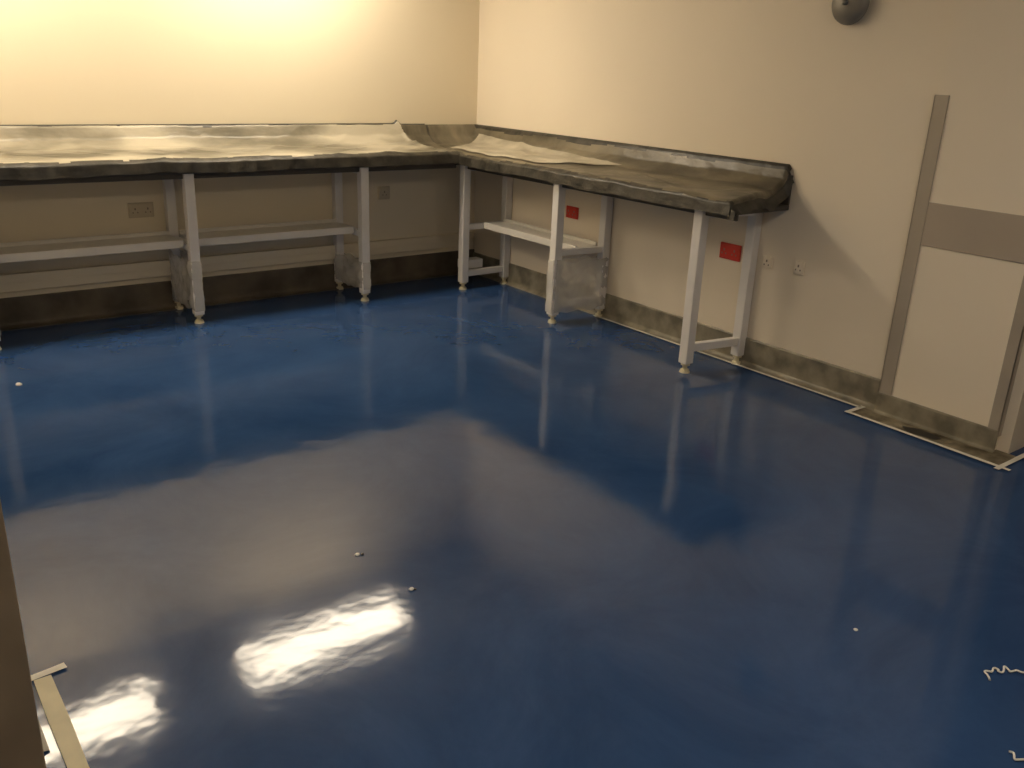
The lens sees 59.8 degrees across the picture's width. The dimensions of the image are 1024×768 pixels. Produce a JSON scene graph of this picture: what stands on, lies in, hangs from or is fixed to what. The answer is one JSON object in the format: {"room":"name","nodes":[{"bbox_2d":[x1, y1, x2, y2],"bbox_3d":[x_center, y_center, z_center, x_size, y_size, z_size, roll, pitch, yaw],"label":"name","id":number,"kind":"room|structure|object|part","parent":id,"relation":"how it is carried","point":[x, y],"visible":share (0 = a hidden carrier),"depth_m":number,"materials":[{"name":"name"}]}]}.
{"room":"laboratory","nodes":[
{"label":"laboratory","id":0,"kind":"room"},
{"bbox_2d":[0,0,479,297],"bbox_3d":[-2.379,-1.542,4.820,5.550,2.400,0.150,-12,24,-36],"label":"wall","id":1,"kind":"structure","parent":0,"point":[63,62],"depth_m":5.28,"materials":[{"name":"paint"}]},
{"bbox_2d":[128,202,153,217],"bbox_3d":[-2.133,-1.001,5.120,0.140,0.085,0.018,-12,24,-36],"label":"wall socket","id":2,"kind":"object","parent":1,"relation":"attached to","point":[142,209],"visible":1,"depth_m":5.11,"materials":[{"name":"beige plastic"}]},
{"bbox_2d":[0,249,473,331],"bbox_3d":[-1.730,-0.602,5.582,3.660,0.170,0.052,-12,24,-36],"label":"baseboard","id":3,"kind":"structure","parent":1,"relation":"attached to","point":[40,310],"depth_m":5.50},
{"bbox_2d":[0,232,473,292],"bbox_3d":[-1.737,-0.760,5.527,3.640,0.095,0.033,-12,24,-36],"label":"trim trunking","id":4,"kind":"structure","parent":1,"relation":"attached to","point":[14,282],"depth_m":5.47,"materials":[{"name":"paint"}]},
{"bbox_2d":[378,186,389,199],"bbox_3d":[-0.868,-1.296,6.036,0.090,0.085,0.018,-12,24,-36],"label":"wall socket","id":5,"kind":"object","parent":1,"relation":"attached to","point":[383,192],"visible":1,"depth_m":6.03,"materials":[{"name":"beige plastic"}]},
{"bbox_2d":[0,275,1023,767],"bbox_3d":[-0.111,0.648,2.672,5.900,0.100,7.350,-12,24,-36],"label":"floor","id":6,"kind":"structure","parent":0,"point":[613,555],"depth_m":2.87,"materials":[{"name":"blue plastic"}]},
{"bbox_2d":[31,662,66,680],"bbox_3d":[-1.161,0.715,2.193,0.117,0.001,0.037,-12,24,-36],"label":"tape","id":7,"kind":"object","parent":6,"relation":"on","point":[62,665],"visible":0.62,"depth_m":2.20,"materials":[{"name":"beige plastic"}]},
{"bbox_2d":[34,675,88,767],"bbox_3d":[-0.867,0.856,1.833,0.042,0.001,0.940,-12,24,-36],"label":"tape","id":8,"kind":"object","parent":6,"relation":"on","point":[57,715],"visible":1,"depth_m":2.04,"materials":[{"name":"beige plastic"}]},
{"bbox_2d":[0,163,455,349],"bbox_3d":[-1.762,-0.909,5.181,3.210,1.015,0.422,-12,24,-36],"label":"frame","id":9,"kind":"object","parent":6,"relation":"on","point":[186,269],"visible":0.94,"depth_m":5.15,"materials":[{"name":"white metal"}]},
{"bbox_2d":[0,231,183,262],"bbox_3d":[-2.317,-0.747,4.828,0.980,0.056,0.254,-12,24,-36],"label":"shelf","id":10,"kind":"object","parent":9,"relation":"attached to","point":[161,240],"depth_m":4.81,"materials":[{"name":"white metal"}]},
{"bbox_3d":[-1.894,-0.803,5.123,0.056,0.845,0.410,-12,24,-36],"label":"leg frame","id":11,"kind":"part","parent":9,"relation":"part of","materials":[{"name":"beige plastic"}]},
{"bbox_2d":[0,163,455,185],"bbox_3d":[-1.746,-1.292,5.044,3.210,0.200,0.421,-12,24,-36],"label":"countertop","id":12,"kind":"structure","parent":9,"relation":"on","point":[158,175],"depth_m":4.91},
{"bbox_2d":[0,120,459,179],"bbox_3d":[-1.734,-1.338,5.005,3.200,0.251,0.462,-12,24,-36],"label":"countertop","id":13,"kind":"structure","parent":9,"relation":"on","point":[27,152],"depth_m":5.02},
{"bbox_2d":[179,219,353,245],"bbox_3d":[-1.481,-0.930,5.439,1.015,0.056,0.254,-12,24,-36],"label":"shelf","id":14,"kind":"object","parent":9,"relation":"attached to","point":[326,227],"depth_m":5.41,"materials":[{"name":"white metal"}]},
{"bbox_3d":[-1.042,-0.990,5.746,0.056,0.845,0.410,-12,24,-36],"label":"leg frame","id":15,"kind":"part","parent":9,"relation":"part of","materials":[{"name":"beige plastic"}]},
{"bbox_2d":[458,165,792,373],"bbox_3d":[0.374,-0.896,5.395,0.422,1.015,2.696,-12,24,-36],"label":"frame","id":16,"kind":"object","parent":6,"relation":"on","point":[580,283],"visible":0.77,"depth_m":5.36,"materials":[{"name":"white metal"}]},
{"bbox_3d":[-0.182,-1.084,6.111,0.410,0.845,0.056,-12,24,-36],"label":"leg frame","id":17,"kind":"part","parent":16,"relation":"part of","materials":[{"name":"beige plastic"}]},
{"bbox_2d":[484,219,596,247],"bbox_3d":[0.166,-0.967,5.766,0.184,0.056,0.940,-12,24,-36],"label":"shelf","id":18,"kind":"object","parent":16,"relation":"attached to","point":[524,231],"depth_m":5.77,"materials":[{"name":"white metal"}]},
{"bbox_3d":[0.412,-0.799,5.382,0.414,0.845,0.058,-10,23,-30],"label":"leg frame","id":19,"kind":"part","parent":16,"relation":"part of","materials":[{"name":"beige plastic"}]},
{"bbox_2d":[426,124,793,220],"bbox_3d":[0.385,-1.299,5.224,0.459,0.241,2.725,-12,24,-36],"label":"countertop","id":20,"kind":"structure","parent":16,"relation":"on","point":[727,186],"depth_m":4.82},
{"bbox_2d":[451,134,621,164],"bbox_3d":[0.087,-1.469,5.600,0.348,0.083,1.520,-12,24,-36],"label":"sheet","id":21,"kind":"object","parent":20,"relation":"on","point":[487,145],"visible":1,"depth_m":5.68,"materials":[{"name":"beige paper"}]},
{"bbox_3d":[1.070,-0.484,4.576,0.417,0.845,0.060,-9,22,-28],"label":"leg frame","id":22,"kind":"part","parent":16,"relation":"part of","materials":[{"name":"beige plastic"}]},
{"bbox_2d":[593,315,859,407],"bbox_3d":[1.085,-0.162,4.916,0.022,0.001,1.880,-12,24,-36],"label":"tape","id":23,"kind":"object","parent":6,"relation":"on","point":[593,315],"visible":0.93,"depth_m":4.72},
{"bbox_2d":[844,406,1010,470],"bbox_3d":[1.835,0.226,3.913,0.159,0.001,0.763,-12,24,-36],"label":"tape","id":24,"kind":"object","parent":6,"relation":"on","point":[856,408],"visible":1,"depth_m":3.87,"materials":[{"name":"beige plastic"}]},
{"bbox_2d":[852,408,1015,464],"bbox_3d":[1.843,0.219,3.943,0.167,0.001,0.720,-12,24,-36],"label":"strip","id":25,"kind":"object","parent":6,"relation":"on","point":[997,457],"visible":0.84,"depth_m":3.85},
{"bbox_2d":[903,426,940,439],"bbox_3d":[1.811,0.215,3.947,0.075,0.001,0.183,-12,24,-36],"label":"floor stain","id":26,"kind":"structure","parent":25,"relation":"on","point":[920,432],"depth_m":3.94,"materials":[{"name":"plastic"}]},
{"bbox_2d":[983,665,1023,680],"bbox_3d":[1.346,0.760,2.363,0.219,0.008,0.044,-2,20,-13],"label":"string","id":27,"kind":"object","parent":6,"relation":"on","point":[1004,666],"visible":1,"depth_m":2.35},
{"bbox_2d":[994,453,1023,469],"bbox_3d":[2.127,0.306,3.724,0.422,0.001,0.023,-12,24,-36],"label":"tape","id":28,"kind":"object","parent":6,"relation":"on","point":[1021,456],"visible":1,"depth_m":3.68,"materials":[{"name":"beige plastic"}]},
{"bbox_2d":[1009,750,1023,760],"bbox_3d":[1.167,0.863,2.054,0.024,0.007,0.046,-12,24,-36],"label":"string","id":29,"kind":"object","parent":6,"relation":"on","point":[1012,752],"visible":1,"depth_m":2.05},
{"bbox_2d":[474,0,1023,453],"bbox_3d":[1.008,-1.417,4.869,0.150,2.400,3.950,-12,24,-36],"label":"wall","id":30,"kind":"structure","parent":0,"point":[848,108],"depth_m":4.52,"materials":[{"name":"paint"}]},
{"bbox_2d":[566,205,578,219],"bbox_3d":[0.383,-1.095,5.678,0.018,0.075,0.110,-12,24,-36],"label":"wall socket","id":31,"kind":"object","parent":30,"relation":"attached to","point":[572,212],"visible":1,"depth_m":5.67,"materials":[{"name":"plastic"}]},
{"bbox_2d":[719,242,741,261],"bbox_3d":[1.159,-0.703,4.731,0.018,0.085,0.135,-12,24,-36],"label":"wall socket","id":32,"kind":"object","parent":30,"relation":"attached to","point":[729,251],"visible":1,"depth_m":4.72,"materials":[{"name":"plastic"}]},
{"bbox_2d":[473,252,998,452],"bbox_3d":[0.871,-0.347,5.202,0.053,0.150,3.910,-12,24,-36],"label":"baseboard","id":33,"kind":"structure","parent":30,"relation":"attached to","point":[857,388],"depth_m":4.54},
{"bbox_2d":[762,255,773,268],"bbox_3d":[1.307,-0.623,4.553,0.018,0.060,0.060,-12,24,-36],"label":"wall socket","id":34,"kind":"object","parent":30,"relation":"attached to","point":[767,262],"visible":1,"depth_m":4.54,"materials":[{"name":"paint"}]},
{"bbox_2d":[793,260,805,274],"bbox_3d":[1.423,-0.577,4.409,0.018,0.070,0.055,-12,24,-36],"label":"wall socket","id":35,"kind":"object","parent":30,"relation":"attached to","point":[799,266],"visible":1,"depth_m":4.40,"materials":[{"name":"paint"}]},
{"bbox_2d":[832,0,869,24],"bbox_3d":[1.489,-1.712,3.924,0.080,0.242,0.192,-12,24,-36],"label":"bell","id":36,"kind":"object","parent":30,"relation":"attached to","point":[845,12],"visible":1,"depth_m":3.92,"materials":[{"name":"grey metal"}]},
{"bbox_2d":[879,95,949,395],"bbox_3d":[1.769,-0.574,3.919,0.036,1.330,0.063,-12,24,-36],"label":"trim","id":37,"kind":"structure","parent":30,"relation":"attached to","point":[940,104],"depth_m":3.89,"materials":[{"name":"metal"}]},
{"bbox_2d":[988,276,1023,436],"bbox_3d":[2.072,-0.420,3.552,0.036,1.350,0.048,-12,24,-36],"label":"trim","id":38,"kind":"structure","parent":30,"relation":"attached to","point":[1015,343],"depth_m":3.67,"materials":[{"name":"metal"}]},
{"bbox_2d":[891,0,1023,449],"bbox_3d":[1.938,-0.922,3.589,0.030,2.400,0.540,-12,24,-36],"label":"door","id":39,"kind":"structure","parent":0,"point":[962,306],"depth_m":3.67,"materials":[{"name":"paint"}]},
{"bbox_2d":[921,202,1023,263],"bbox_3d":[1.917,-0.627,3.676,0.005,0.185,0.445,-12,24,-36],"label":"band","id":40,"kind":"object","parent":39,"relation":"attached to","point":[990,234],"visible":1,"depth_m":3.67,"materials":[{"name":"grey paint"}]},
{"bbox_3d":[-2.115,-0.808,2.794,0.120,2.400,3.600,-12,24,-36],"label":"wall","id":41,"kind":"structure","parent":0,"visible":0},
{"bbox_2d":[0,500,45,767],"bbox_3d":[-1.036,-0.148,1.518,0.165,2.100,0.140,-12,24,-36],"label":"door frame","id":42,"kind":"structure","parent":41,"relation":"attached to","point":[21,746],"depth_m":1.76,"materials":[{"name":"brown wood"}]},
{"bbox_2d":[38,720,49,750],"bbox_3d":[-2.108,0.229,3.239,0.047,0.150,3.550,-12,24,-36],"label":"baseboard","id":43,"kind":"structure","parent":41,"relation":"attached to","point":[44,743],"depth_m":1.98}
]}

